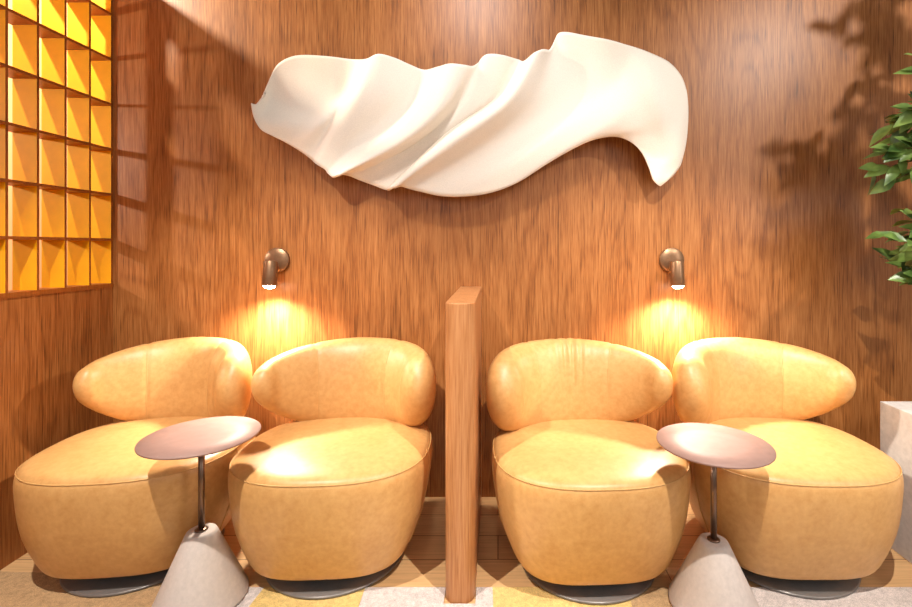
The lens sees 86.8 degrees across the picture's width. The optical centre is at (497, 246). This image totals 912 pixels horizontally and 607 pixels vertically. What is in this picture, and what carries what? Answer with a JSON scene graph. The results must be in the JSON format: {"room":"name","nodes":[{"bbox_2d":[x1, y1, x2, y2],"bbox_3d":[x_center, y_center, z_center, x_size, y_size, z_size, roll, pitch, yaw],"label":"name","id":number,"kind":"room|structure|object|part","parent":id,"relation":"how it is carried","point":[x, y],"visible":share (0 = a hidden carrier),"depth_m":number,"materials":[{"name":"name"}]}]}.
{"room":"lobby","nodes":[
{"label":"lobby","id":0,"kind":"room"},
{"bbox_2d":[0,287,112,569],"bbox_3d":[-1.978,0.725,1.550,0.105,1.050,1.700,0,0,0],"label":"wall","id":1,"kind":"structure","parent":0,"point":[46,340],"depth_m":2.02,"materials":[{"name":"brown wood"}]},
{"bbox_2d":[0,0,113,298],"bbox_3d":[-1.976,-0.606,1.625,0.109,1.611,1.548,0,0,0],"label":"lattice screen","id":2,"kind":"object","parent":1,"relation":"on","point":[76,81],"visible":1,"depth_m":2.13,"materials":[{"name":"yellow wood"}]},
{"bbox_2d":[0,4,112,60],"bbox_3d":[-1.976,-0.933,1.627,0.107,0.012,1.545,0,0,0],"label":"shelf","id":3,"kind":"object","parent":2,"relation":"attached to","point":[17,20],"depth_m":2.11,"materials":[{"name":"brown wood"}]},
{"bbox_2d":[0,62,112,105],"bbox_3d":[-1.976,-0.709,1.627,0.107,0.012,1.545,0,0,0],"label":"shelf","id":4,"kind":"object","parent":2,"relation":"attached to","point":[17,75],"depth_m":2.12,"materials":[{"name":"brown wood"}]},
{"bbox_2d":[0,120,112,150],"bbox_3d":[-1.976,-0.485,1.627,0.107,0.012,1.545,0,0,0],"label":"shelf","id":5,"kind":"object","parent":2,"relation":"attached to","point":[17,130],"depth_m":2.12,"materials":[{"name":"brown wood"}]},
{"bbox_2d":[0,178,112,195],"bbox_3d":[-1.976,-0.261,1.627,0.107,0.012,1.545,0,0,0],"label":"shelf","id":6,"kind":"object","parent":2,"relation":"attached to","point":[17,184],"depth_m":2.13,"materials":[{"name":"brown wood"}]},
{"bbox_2d":[0,236,112,240],"bbox_3d":[-1.976,-0.037,1.627,0.107,0.012,1.545,0,0,0],"label":"shelf","id":7,"kind":"object","parent":2,"relation":"attached to","point":[2,238],"depth_m":2.13,"materials":[{"name":"brown wood"}]},
{"bbox_3d":[-1.976,0.190,1.625,0.109,0.020,1.547,0,0,0],"label":"rail","id":8,"kind":"part","parent":2,"relation":"part of","materials":[{"name":"brown wood"}]},
{"bbox_2d":[67,0,112,16],"bbox_3d":[-1.976,-1.157,1.627,0.107,0.012,1.545,0,0,0],"label":"shelf","id":9,"kind":"object","parent":2,"relation":"attached to","point":[96,11],"depth_m":2.31,"materials":[{"name":"brown wood"}]},
{"bbox_2d":[0,497,911,603],"bbox_3d":[-0.500,1.300,0.760,8.200,0.100,3.520,0,0,0],"label":"floor","id":10,"kind":"structure","parent":0,"point":[422,563],"depth_m":1.91,"materials":[{"name":"beige tile"}]},
{"bbox_2d":[0,571,911,606],"bbox_3d":[-0.155,1.246,1.245,3.510,0.006,1.190,0,0,0],"label":"rug","id":11,"kind":"object","parent":10,"relation":"on","point":[17,589],"visible":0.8,"depth_m":1.70,"materials":[{"name":"beige carpet"}]},
{"bbox_2d":[13,337,254,597],"bbox_3d":[-1.435,0.837,1.996,0.760,0.812,0.743,0,0,-6],"label":"swivel chair","id":12,"kind":"object","parent":11,"relation":"on","point":[99,517],"visible":0.87,"depth_m":1.75,"materials":[{"name":"yellow leather"}]},
{"bbox_3d":[-1.432,0.981,1.968,0.762,0.424,0.688,0,0,-6],"label":"seat","id":13,"kind":"part","parent":12,"relation":"part of","materials":[{"name":"yellow leather"}]},
{"bbox_3d":[-1.432,1.236,1.968,0.540,0.014,0.540,0,0,-6],"label":"plate","id":14,"kind":"part","parent":12,"relation":"part of","materials":[{"name":"metal"}]},
{"bbox_3d":[-1.453,0.643,2.175,0.704,0.424,0.384,0,0,-6],"label":"backrest","id":15,"kind":"part","parent":12,"relation":"part of","materials":[{"name":"yellow leather"}]},
{"bbox_2d":[134,416,260,606],"bbox_3d":[-1.047,0.953,1.695,0.378,0.580,0.378,0,0,0],"label":"side table","id":16,"kind":"object","parent":11,"relation":"on","point":[204,571],"visible":1,"depth_m":1.65,"materials":[{"name":"concrete"}]},
{"bbox_2d":[228,337,435,599],"bbox_3d":[-0.651,0.837,1.986,0.795,0.812,0.759,0,0,-3],"label":"swivel chair","id":17,"kind":"object","parent":11,"relation":"on","point":[326,502],"visible":1,"depth_m":1.77,"materials":[{"name":"yellow leather"}]},
{"bbox_3d":[-0.652,0.981,1.958,0.762,0.424,0.688,0,0,-3],"label":"seat","id":18,"kind":"part","parent":17,"relation":"part of","materials":[{"name":"yellow leather"}]},
{"bbox_3d":[-0.652,1.236,1.958,0.540,0.014,0.540,0,0,-3],"label":"plate","id":19,"kind":"part","parent":17,"relation":"part of","materials":[{"name":"metal"}]},
{"bbox_3d":[-0.662,0.643,2.166,0.780,0.424,0.384,0,0,-3],"label":"backrest","id":20,"kind":"part","parent":17,"relation":"part of","materials":[{"name":"yellow leather"}]},
{"bbox_2d":[485,338,690,604],"bbox_3d":[0.350,0.837,1.961,0.817,0.812,0.759,0,0,-3],"label":"swivel chair","id":21,"kind":"object","parent":11,"relation":"on","point":[592,508],"visible":1,"depth_m":1.73,"materials":[{"name":"yellow leather"}]},
{"bbox_3d":[0.342,0.643,2.141,0.802,0.424,0.384,0,0,-3],"label":"backrest","id":22,"kind":"part","parent":21,"relation":"part of","materials":[{"name":"yellow leather"}]},
{"bbox_3d":[0.354,1.236,1.933,0.540,0.014,0.540,0,0,-3],"label":"plate","id":23,"kind":"part","parent":21,"relation":"part of","materials":[{"name":"metal"}]},
{"bbox_3d":[0.354,0.981,1.933,0.762,0.424,0.688,0,0,-3],"label":"seat","id":24,"kind":"part","parent":21,"relation":"part of","materials":[{"name":"yellow leather"}]},
{"bbox_2d":[656,423,776,606],"bbox_3d":[0.748,0.961,1.665,0.378,0.565,0.378,0,0,0],"label":"side table","id":25,"kind":"object","parent":11,"relation":"on","point":[710,575],"visible":1,"depth_m":1.62,"materials":[{"name":"concrete"}]},
{"bbox_2d":[672,337,903,599],"bbox_3d":[1.141,0.837,1.986,0.787,0.812,0.759,0,0,0],"label":"swivel chair","id":26,"kind":"object","parent":11,"relation":"on","point":[824,516],"visible":0.81,"depth_m":1.74,"materials":[{"name":"yellow leather"}]},
{"bbox_3d":[1.142,0.643,2.166,0.772,0.424,0.384,0,0,0],"label":"backrest","id":27,"kind":"part","parent":26,"relation":"part of","materials":[{"name":"yellow leather"}]},
{"bbox_3d":[1.143,0.981,1.958,0.762,0.424,0.688,0,0,0],"label":"seat","id":28,"kind":"part","parent":26,"relation":"part of","materials":[{"name":"yellow leather"}]},
{"bbox_3d":[1.143,1.236,1.958,0.540,0.014,0.540,0,0,0],"label":"plate","id":29,"kind":"part","parent":26,"relation":"part of","materials":[{"name":"metal"}]},
{"bbox_2d":[446,286,481,603],"bbox_3d":[-0.135,0.724,2.038,0.106,1.053,0.721,0,0,0],"label":"divider fin","id":30,"kind":"object","parent":10,"relation":"on","point":[464,307],"visible":1,"depth_m":1.68,"materials":[{"name":"brown wood"}]},
{"bbox_2d":[880,401,911,563],"bbox_3d":[1.960,0.954,1.740,0.660,0.592,0.620,0,0,0],"label":"planter","id":31,"kind":"object","parent":10,"relation":"on","point":[895,416],"visible":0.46,"depth_m":1.94,"materials":[{"name":"concrete"}]},
{"bbox_2d":[858,53,911,285],"bbox_3d":[1.961,-0.429,1.843,0.716,2.178,0.842,0,0,-29],"label":"plant","id":32,"kind":"object","parent":31,"relation":"on","point":[900,141],"visible":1,"depth_m":1.98,"materials":[{"name":"green plant"}]},
{"bbox_2d":[8,0,911,496],"bbox_3d":[-0.450,-0.350,2.460,8.100,3.200,0.120,0,0,0],"label":"wall","id":33,"kind":"structure","parent":0,"point":[770,212],"depth_m":2.40,"materials":[{"name":"brown wood"}]},
{"bbox_2d":[262,248,289,288],"bbox_3d":[-1.100,0.103,2.338,0.122,0.197,0.124,0,0,0],"label":"wall sconce","id":34,"kind":"object","parent":33,"relation":"attached to","point":[276,260],"visible":1,"depth_m":2.31,"materials":[{"name":"brown metal"}]},
{"bbox_3d":[-1.100,0.065,2.390,0.122,0.122,0.019,0,0,0],"label":"wall plate","id":35,"kind":"part","parent":34,"relation":"part of","materials":[{"name":"brown metal"}]},
{"bbox_2d":[251,32,687,196],"bbox_3d":[-0.116,-0.632,2.311,2.101,0.783,0.178,0,0,0],"label":"wall sculpture","id":36,"kind":"object","parent":33,"relation":"attached to","point":[385,122],"visible":1,"depth_m":2.29,"materials":[{"name":"beige paint"}]},
{"bbox_2d":[659,248,684,288],"bbox_3d":[0.865,0.103,2.338,0.122,0.197,0.124,0,0,0],"label":"wall sconce","id":37,"kind":"object","parent":33,"relation":"attached to","point":[671,260],"visible":1,"depth_m":2.32,"materials":[{"name":"brown metal"}]},
{"bbox_3d":[0.865,0.065,2.390,0.122,0.122,0.019,0,0,0],"label":"wall plate","id":38,"kind":"part","parent":37,"relation":"part of","materials":[{"name":"brown metal"}]}
]}

